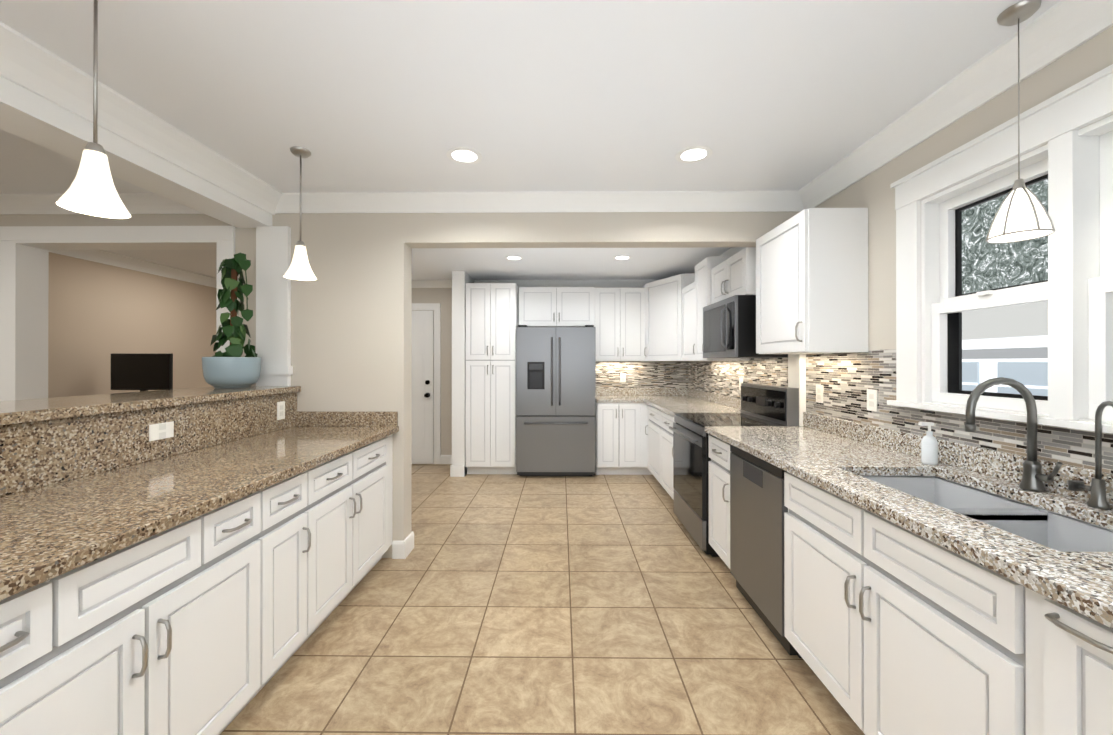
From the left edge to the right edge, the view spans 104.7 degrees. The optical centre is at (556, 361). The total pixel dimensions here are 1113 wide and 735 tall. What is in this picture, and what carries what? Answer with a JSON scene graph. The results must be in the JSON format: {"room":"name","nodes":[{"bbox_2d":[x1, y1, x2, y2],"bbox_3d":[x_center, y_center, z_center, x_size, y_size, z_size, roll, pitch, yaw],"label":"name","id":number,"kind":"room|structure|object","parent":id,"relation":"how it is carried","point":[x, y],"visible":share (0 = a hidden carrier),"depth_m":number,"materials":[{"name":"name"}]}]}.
{"room":"kitchen","nodes":[
{"label":"kitchen","id":0,"kind":"room"},
{"bbox_2d":[48,252,216,397],"bbox_3d":[-4.540,0.114,4.537,0.120,2.500,2.750,0,0,1],"label":"wall","id":1,"kind":"structure","parent":0,"point":[99,314],"depth_m":4.37,"materials":[{"name":"beige paint"}]},
{"bbox_2d":[49,250,216,287],"bbox_3d":[-4.436,-1.021,4.463,0.090,0.110,2.600,0,0,1],"label":"crown molding","id":2,"kind":"structure","parent":1,"relation":"attached to","point":[100,256],"depth_m":4.55,"materials":[{"name":"white"}]},
{"bbox_2d":[0,212,798,557],"bbox_3d":[-1.891,0.111,3.058,7.210,2.500,0.150,0,0,1],"label":"wall","id":3,"kind":"structure","parent":0,"point":[352,326],"depth_m":2.98,"materials":[{"name":"beige paint"}]},
{"bbox_2d":[0,193,202,214],"bbox_3d":[-3.922,-1.084,2.962,3.150,0.110,0.090,0,0,1],"label":"crown molding","id":4,"kind":"structure","parent":3,"relation":"attached to","point":[135,203],"depth_m":2.96,"materials":[{"name":"white paint"}]},
{"bbox_2d":[0,226,234,400],"bbox_3d":[-3.056,0.211,3.070,1.640,2.300,0.194,0,0,1],"label":"trim","id":5,"kind":"structure","parent":3,"relation":"attached to","point":[24,271],"depth_m":2.98,"materials":[{"name":"white"}]},
{"bbox_2d":[0,21,287,214],"bbox_3d":[-1.938,-1.084,0.811,0.125,0.120,4.350,0,0,1],"label":"crown molding","id":6,"kind":"structure","parent":3,"relation":"attached to","point":[25,63],"depth_m":1.89,"materials":[{"name":"white"}]},
{"bbox_2d":[392,531,413,551],"bbox_3d":[-1.637,1.301,3.120,1.195,0.120,0.045,0,0,1],"label":"baseboard","id":7,"kind":"structure","parent":3,"relation":"attached to","point":[402,549],"depth_m":2.96,"materials":[{"name":"white wood"}]},
{"bbox_2d":[284,190,795,212],"bbox_3d":[-0.127,-1.084,2.921,3.420,0.110,0.090,0,0,1],"label":"crown molding","id":8,"kind":"structure","parent":3,"relation":"attached to","point":[757,200],"depth_m":2.92,"materials":[{"name":"white"}]},
{"bbox_2d":[450,271,473,476],"bbox_3d":[-1.172,0.146,5.402,0.167,2.440,0.645,0,0,1],"label":"wall","id":9,"kind":"structure","parent":0,"point":[460,280],"depth_m":5.09,"materials":[{"name":"white paint"}]},
{"bbox_2d":[412,287,641,454],"bbox_3d":[-0.386,0.117,5.791,4.660,2.500,0.150,0,0,1],"label":"wall","id":10,"kind":"structure","parent":0,"point":[443,296],"depth_m":5.73,"materials":[{"name":"beige paint"}]},
{"bbox_2d":[411,311,433,463],"bbox_3d":[-2.042,0.341,5.679,0.810,2.028,0.101,0,0,1],"label":"hall door","id":11,"kind":"structure","parent":10,"relation":"in","point":[422,387],"depth_m":5.69,"materials":[{"name":"white wood"}]},
{"bbox_2d":[412,303,440,463],"bbox_3d":[-2.042,0.297,5.723,0.990,2.140,0.022,0,0,1],"label":"door frame","id":12,"kind":"structure","parent":10,"relation":"attached to","point":[436,307],"depth_m":5.71,"materials":[{"name":"white wood"}]},
{"bbox_2d":[433,455,451,463],"bbox_3d":[-1.935,1.307,5.724,1.365,0.120,0.015,0,0,1],"label":"baseboard","id":13,"kind":"structure","parent":10,"relation":"attached to","point":[444,459],"depth_m":5.71,"materials":[{"name":"white wood"}]},
{"bbox_2d":[412,280,656,287],"bbox_3d":[-0.437,-1.028,5.684,4.360,0.090,0.070,0,0,1],"label":"crown molding","id":14,"kind":"structure","parent":10,"relation":"attached to","point":[415,283],"depth_m":5.68,"materials":[{"name":"white wood"}]},
{"bbox_2d":[519,287,594,326],"bbox_3d":[0.002,-0.679,5.513,0.943,0.490,0.398,0,0,1],"label":"upper cabinet","id":15,"kind":"object","parent":10,"relation":"attached to","point":[538,306],"depth_m":5.32,"materials":[{"name":"white wood"}]},
{"bbox_2d":[595,288,638,360],"bbox_3d":[0.813,-0.464,5.504,0.675,0.920,0.398,0,0,1],"label":"upper cabinet","id":16,"kind":"object","parent":10,"relation":"attached to","point":[616,309],"depth_m":5.36,"materials":[{"name":"white wood"}]},
{"bbox_2d":[620,373,625,381],"bbox_3d":[0.883,0.217,5.697,0.072,0.115,0.007,0,0,1],"label":"outlet","id":17,"kind":"object","parent":10,"relation":"attached to","point":[622,375],"depth_m":5.69,"materials":[{"name":"white plastic"}]},
{"bbox_2d":[596,361,687,387],"bbox_3d":[1.103,0.159,5.699,1.260,0.385,0.002,0,0,1],"label":"backsplash","id":18,"kind":"structure","parent":10,"relation":"attached to","point":[639,374],"depth_m":5.70,"materials":[{"name":"tile"}]},
{"bbox_2d":[0,0,1059,279],"bbox_3d":[-1.901,-1.151,2.185,7.610,0.140,7.500,0,0,1],"label":"ceiling","id":19,"kind":"structure","parent":0,"point":[548,94],"depth_m":1.79,"materials":[{"name":"white paint"}]},
{"bbox_2d":[56,0,130,218],"bbox_3d":[-1.387,-0.799,1.291,0.154,0.688,0.154,0,0,1],"label":"pendant light","id":20,"kind":"object","parent":19,"relation":"hanging from","point":[91,190],"visible":1,"depth_m":1.28,"materials":[{"name":"white glass"}]},
{"bbox_2d":[0,76,271,227],"bbox_3d":[-2.120,-1.039,0.812,0.240,0.210,4.350,0,0,1],"label":"beam","id":21,"kind":"structure","parent":19,"relation":"attached to","point":[28,115],"depth_m":1.99,"materials":[{"name":"white"}]},
{"bbox_2d":[284,146,315,280],"bbox_3d":[-1.387,-0.796,2.325,0.154,0.688,0.154,0,0,1],"label":"pendant light","id":22,"kind":"object","parent":19,"relation":"hanging from","point":[299,268],"visible":1,"depth_m":2.30,"materials":[{"name":"white glass"}]},
{"bbox_2d":[446,147,481,164],"bbox_3d":[-0.510,-1.139,2.380,0.196,0.002,0.196,0,0,1],"label":"recessed light","id":23,"kind":"object","parent":19,"relation":"in","point":[465,155],"visible":1,"depth_m":2.37,"materials":[{"name":"white"}]},
{"bbox_2d":[505,256,522,259],"bbox_3d":[-0.441,-1.074,4.459,0.196,0.002,0.196,0,0,1],"label":"recessed light","id":24,"kind":"object","parent":19,"relation":"in","point":[513,257],"visible":1,"depth_m":4.43,"materials":[{"name":"white"}]},
{"bbox_2d":[613,255,631,259],"bbox_3d":[0.679,-1.074,4.447,0.196,0.002,0.196,0,0,1],"label":"recessed light","id":25,"kind":"object","parent":19,"relation":"in","point":[622,257],"visible":1,"depth_m":4.43,"materials":[{"name":"white"}]},
{"bbox_2d":[675,146,712,162],"bbox_3d":[0.757,-1.139,2.366,0.196,0.002,0.196,0,0,1],"label":"recessed light","id":26,"kind":"object","parent":19,"relation":"in","point":[690,154],"visible":1,"depth_m":2.36,"materials":[{"name":"white glass"}]},
{"bbox_2d":[986,0,1054,243],"bbox_3d":[1.506,-0.773,1.397,0.154,0.738,0.154,0,0,1],"label":"pendant light","id":27,"kind":"object","parent":19,"relation":"hanging from","point":[1021,214],"visible":1,"depth_m":1.38,"materials":[{"name":"white glass"}]},
{"bbox_2d":[220,464,864,734],"bbox_3d":[-1.901,1.389,2.180,7.610,0.060,7.500,0,0,1],"label":"floor","id":28,"kind":"structure","parent":0,"point":[506,604],"depth_m":2.11,"materials":[{"name":"tile"}]},
{"bbox_2d":[0,521,187,734],"bbox_3d":[-1.487,0.919,0.975,0.700,0.874,0.617,0,0,1],"label":"base cabinet","id":29,"kind":"object","parent":28,"relation":"on","point":[96,647],"depth_m":1.08,"materials":[{"name":"white wood"}]},
{"bbox_2d":[0,392,398,600],"bbox_3d":[-1.468,0.345,1.551,0.725,0.273,2.847,0,0,1],"label":"countertop","id":30,"kind":"structure","parent":29,"relation":"on","point":[77,492],"depth_m":1.59,"materials":[{"name":"beige stone"}]},
{"bbox_2d":[149,421,173,440],"bbox_3d":[-1.804,0.318,1.957,0.007,0.073,0.118,0,0,1],"label":"outlet","id":31,"kind":"object","parent":30,"relation":"attached to","point":[159,431],"depth_m":1.96,"materials":[{"name":"white plastic"}]},
{"bbox_2d":[277,401,284,419],"bbox_3d":[-1.795,0.319,2.790,0.007,0.115,0.070,0,0,1],"label":"outlet","id":32,"kind":"object","parent":30,"relation":"attached to","point":[280,405],"depth_m":2.79,"materials":[{"name":"white plastic"}]},
{"bbox_2d":[184,482,279,734],"bbox_3d":[-1.481,0.920,1.482,0.700,0.874,0.455,0,0,1],"label":"base cabinet","id":33,"kind":"object","parent":28,"relation":"on","point":[210,623],"depth_m":1.49,"materials":[{"name":"white wood"}]},
{"bbox_2d":[280,465,319,667],"bbox_3d":[-1.478,0.921,1.796,0.700,0.874,0.428,0,0,1],"label":"base cabinet","id":34,"kind":"object","parent":28,"relation":"on","point":[299,493],"depth_m":1.88,"materials":[{"name":"white wood"}]},
{"bbox_2d":[320,446,363,624],"bbox_3d":[-1.474,0.922,2.156,0.700,0.874,0.548,0,0,1],"label":"base cabinet","id":35,"kind":"object","parent":28,"relation":"on","point":[342,477],"depth_m":2.24,"materials":[{"name":"white wood"}]},
{"bbox_2d":[364,434,392,576],"bbox_3d":[-1.469,0.923,2.638,0.700,0.874,0.672,0,0,1],"label":"base cabinet","id":36,"kind":"object","parent":28,"relation":"on","point":[378,455],"depth_m":2.69,"materials":[{"name":"white wood"}]},
{"bbox_2d":[466,283,518,473],"bbox_3d":[-0.782,0.216,5.392,0.600,2.300,0.653,0,0,1],"label":"pantry","id":37,"kind":"object","parent":28,"relation":"on","point":[492,316],"visible":1,"depth_m":5.10,"materials":[{"name":"white wood"}]},
{"bbox_2d":[516,325,595,475],"bbox_3d":[-0.004,0.471,5.304,0.925,1.790,0.754,0,0,1],"label":"fridge","id":38,"kind":"object","parent":28,"relation":"on","point":[555,401],"visible":1,"depth_m":5.00,"materials":[{"name":"grey metal"}]},
{"bbox_2d":[595,403,646,474],"bbox_3d":[0.784,0.929,5.391,0.612,0.874,0.618,0,0,1],"label":"base cabinet","id":39,"kind":"object","parent":28,"relation":"on","point":[621,428],"depth_m":5.09,"materials":[{"name":"white wood"}]},
{"bbox_2d":[596,388,639,402],"bbox_3d":[0.747,0.420,5.377,0.540,0.139,0.648,0,0,1],"label":"countertop","id":40,"kind":"structure","parent":39,"relation":"on","point":[603,395],"depth_m":5.68,"materials":[{"name":"stone"}]},
{"bbox_2d":[647,404,654,476],"bbox_3d":[1.396,0.927,4.665,0.668,0.874,0.708,0,0,1],"label":"base cabinet","id":41,"kind":"object","parent":28,"relation":"on","point":[650,410],"depth_m":4.85,"materials":[{"name":"white wood"}]},
{"bbox_2d":[655,408,673,499],"bbox_3d":[1.389,0.926,4.088,0.668,0.874,0.722,0,0,1],"label":"base cabinet","id":42,"kind":"object","parent":28,"relation":"on","point":[663,435],"depth_m":4.21,"materials":[{"name":"white wood"}]},
{"bbox_2d":[640,388,740,416],"bbox_3d":[1.370,0.419,4.711,0.720,0.139,1.967,0,0,1],"label":"countertop","id":43,"kind":"structure","parent":42,"relation":"on","point":[671,401],"depth_m":4.77,"materials":[{"name":"stone"}]},
{"bbox_2d":[669,383,798,556],"bbox_3d":[1.314,0.774,3.338,0.716,1.175,0.770,0,0,1],"label":"range","id":44,"kind":"object","parent":28,"relation":"on","point":[765,405],"visible":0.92,"depth_m":3.18,"materials":[{"name":"grey metal"}]},
{"bbox_2d":[730,444,801,657],"bbox_3d":[1.343,0.923,2.251,0.626,0.872,0.598,0,0,1],"label":"dishwasher","id":45,"kind":"object","parent":28,"relation":"on","point":[758,508],"visible":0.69,"depth_m":2.18,"materials":[{"name":"grey metal"}]},
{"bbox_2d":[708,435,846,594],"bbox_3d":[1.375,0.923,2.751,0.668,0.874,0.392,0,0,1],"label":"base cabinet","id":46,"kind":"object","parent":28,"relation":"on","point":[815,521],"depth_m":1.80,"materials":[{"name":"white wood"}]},
{"bbox_2d":[975,563,1112,734],"bbox_3d":[1.353,0.919,0.708,0.668,0.874,0.602,0,0,1],"label":"base cabinet","id":47,"kind":"object","parent":28,"relation":"on","point":[1043,666],"depth_m":0.93,"materials":[{"name":"white wood"}]},
{"bbox_2d":[700,408,1112,628],"bbox_3d":[1.349,0.412,1.523,0.693,0.139,2.853,0,0,1],"label":"countertop","id":48,"kind":"structure","parent":47,"relation":"on","point":[838,457],"depth_m":1.46,"materials":[{"name":"stone"}]},
{"bbox_2d":[918,422,937,464],"bbox_3d":[1.610,0.354,1.859,0.068,0.178,0.056,0,0,1],"label":"soap dispenser","id":49,"kind":"object","parent":48,"relation":"on","point":[929,448],"visible":1,"depth_m":1.84,"materials":[{"name":"white plastic"}]},
{"bbox_2d":[862,476,1112,551],"bbox_3d":[1.381,0.580,1.401,0.450,0.194,0.850,0,0,1],"label":"sink","id":50,"kind":"object","parent":48,"relation":"in","point":[1055,531],"visible":0.15,"depth_m":1.38,"materials":[{"name":"silver metal"}]},
{"bbox_2d":[965,377,1061,491],"bbox_3d":[1.542,0.248,1.443,0.256,0.388,0.136,0,0,1],"label":"faucet","id":51,"kind":"object","parent":48,"relation":"on","point":[1033,477],"visible":1,"depth_m":1.47,"materials":[{"name":"silver metal"}]},
{"bbox_2d":[1068,401,1112,509],"bbox_3d":[1.625,0.278,1.281,0.073,0.326,0.156,0,0,1],"label":"filter faucet","id":52,"kind":"object","parent":48,"relation":"on","point":[1097,489],"visible":1,"depth_m":1.29,"materials":[{"name":"silver metal"}]},
{"bbox_3d":[-3.839,0.893,4.202,1.210,0.940,0.600,0,0,1],"label":"table","id":53,"kind":"object","parent":28,"relation":"on","visible":0},
{"bbox_2d":[111,354,172,391],"bbox_3d":[-4.049,0.173,4.206,0.590,0.499,0.180,0,0,1],"label":"monitor","id":54,"kind":"object","parent":53,"relation":"on","point":[143,372],"visible":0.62,"depth_m":4.17,"materials":[{"name":"black plastic"}]},
{"bbox_2d":[690,26,1112,473],"bbox_3d":[1.785,0.109,2.243,0.160,2.500,7.300,0,0,1],"label":"wall","id":55,"kind":"structure","parent":0,"point":[873,193],"depth_m":2.06,"materials":[{"name":"beige paint"}]},
{"bbox_2d":[639,274,690,360],"bbox_3d":[1.395,-0.489,5.196,0.681,0.970,1.000,0,0,1],"label":"upper cabinet","id":56,"kind":"object","parent":55,"relation":"attached to","point":[660,301],"depth_m":5.06,"materials":[{"name":"white wood"}]},
{"bbox_2d":[683,280,690,360],"bbox_3d":[1.556,-0.406,4.477,0.343,0.800,0.558,0,0,1],"label":"upper cabinet","id":57,"kind":"object","parent":55,"relation":"attached to","point":[686,287],"depth_m":4.58,"materials":[{"name":"white wood"}]},
{"bbox_2d":[693,247,746,273],"bbox_3d":[1.694,-1.031,4.401,0.070,0.090,2.430,0,0,1],"label":"crown molding","id":58,"kind":"structure","parent":55,"relation":"attached to","point":[732,251],"depth_m":4.09,"materials":[{"name":"white wood"}]},
{"bbox_2d":[691,256,749,360],"bbox_3d":[1.536,-0.472,4.044,0.373,0.930,0.434,0,0,1],"label":"upper cabinet","id":59,"kind":"object","parent":55,"relation":"attached to","point":[701,280],"depth_m":4.03,"materials":[{"name":"white wood"}]},
{"bbox_2d":[711,247,750,303],"bbox_3d":[1.545,-0.656,3.460,0.343,0.345,0.723,0,0,1],"label":"upper cabinet","id":60,"kind":"object","parent":55,"relation":"attached to","point":[730,276],"depth_m":3.37,"materials":[{"name":"white wood"}]},
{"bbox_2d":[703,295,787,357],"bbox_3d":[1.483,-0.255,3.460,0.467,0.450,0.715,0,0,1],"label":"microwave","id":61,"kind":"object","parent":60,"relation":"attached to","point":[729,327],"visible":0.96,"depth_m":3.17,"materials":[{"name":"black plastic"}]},
{"bbox_2d":[688,357,787,398],"bbox_3d":[1.728,0.156,4.393,0.002,0.385,2.600,0,0,1],"label":"backsplash","id":62,"kind":"structure","parent":55,"relation":"attached to","point":[717,377],"depth_m":4.16,"materials":[{"name":"tile"}]},
{"bbox_2d":[739,378,742,389],"bbox_3d":[1.718,0.213,3.993,0.007,0.115,0.072,0,0,1],"label":"outlet","id":63,"kind":"object","parent":55,"relation":"attached to","point":[740,379],"depth_m":4.00,"materials":[{"name":"white plastic"}]},
{"bbox_2d":[788,354,805,425],"bbox_3d":[1.691,-0.190,3.019,0.044,1.269,0.150,0,0,1],"label":"trim","id":64,"kind":"structure","parent":55,"relation":"attached to","point":[796,370],"depth_m":2.94,"materials":[{"name":"white"}]},
{"bbox_2d":[751,208,867,353],"bbox_3d":[1.536,-0.445,2.645,0.343,0.790,0.598,0,0,1],"label":"upper cabinet","id":65,"kind":"object","parent":55,"relation":"attached to","point":[802,275],"depth_m":2.35,"materials":[{"name":"white wood"}]},
{"bbox_2d":[816,385,822,402],"bbox_3d":[1.705,0.210,2.783,0.007,0.115,0.072,0,0,1],"label":"outlet","id":66,"kind":"object","parent":55,"relation":"attached to","point":[819,388],"depth_m":2.78,"materials":[{"name":"white plastic"}]},
{"bbox_2d":[867,389,876,411],"bbox_3d":[1.700,0.209,2.313,0.007,0.115,0.072,0,0,1],"label":"outlet","id":67,"kind":"object","parent":55,"relation":"attached to","point":[871,400],"depth_m":2.31,"materials":[{"name":"white plastic"}]},
{"bbox_2d":[796,0,1112,211],"bbox_3d":[1.639,-1.084,0.772,0.100,0.120,4.350,0,0,1],"label":"crown molding","id":68,"kind":"structure","parent":55,"relation":"attached to","point":[1060,28],"depth_m":1.69,"materials":[{"name":"white"}]},
{"bbox_2d":[806,349,1112,473],"bbox_3d":[1.695,0.050,1.418,0.002,0.585,3.050,0,0,1],"label":"backsplash","id":69,"kind":"structure","parent":55,"relation":"attached to","point":[846,380],"depth_m":2.12,"materials":[{"name":"tile"}]},
{"bbox_2d":[887,64,1112,433],"bbox_3d":[1.736,-0.337,1.429,0.180,1.102,1.440,0,0,1],"label":"window","id":70,"kind":"structure","parent":55,"relation":"in","point":[1071,162],"depth_m":1.54,"materials":[{"name":"white wood"}]},
{"bbox_3d":[-1.912,0.782,1.156,0.150,1.149,3.649,0,0,1],"label":"wall","id":71,"kind":"structure","parent":0,"visible":0},
{"bbox_2d":[0,386,300,425],"bbox_3d":[-2.074,0.186,1.158,0.565,0.040,3.648,0,0,1],"label":"bar","id":72,"kind":"object","parent":71,"relation":"on","point":[24,411],"visible":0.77,"depth_m":1.86,"materials":[{"name":"beige stone"}]},
{"bbox_2d":[202,253,261,388],"bbox_3d":[-2.072,-0.262,2.755,0.321,0.863,0.306,0,0,1],"label":"potted plant","id":73,"kind":"object","parent":72,"relation":"on","point":[230,368],"visible":1,"depth_m":2.71,"materials":[{"name":"green plant"}]},
{"bbox_2d":[256,226,292,385],"bbox_3d":[-1.957,-0.380,2.959,0.250,1.099,0.049,0,0,1],"label":"column","id":74,"kind":"structure","parent":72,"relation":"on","point":[273,302],"depth_m":2.95,"materials":[{"name":"white"}]},
{"label":"outside","id":75,"kind":"structure","parent":0,"visible":0},
{"bbox_2d":[962,179,1047,293],"bbox_3d":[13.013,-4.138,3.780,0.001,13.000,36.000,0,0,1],"label":"window pane","id":76,"kind":"structure","parent":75,"point":[987,266],"depth_m":12.81,"materials":[{"name":"glass"}]},
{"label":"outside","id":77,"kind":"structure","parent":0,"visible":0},
{"bbox_2d":[956,301,1047,395],"bbox_3d":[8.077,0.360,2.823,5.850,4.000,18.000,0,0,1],"label":"window pane","id":78,"kind":"structure","parent":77,"point":[1010,341],"depth_m":5.46,"materials":[{"name":"white"}]}
]}

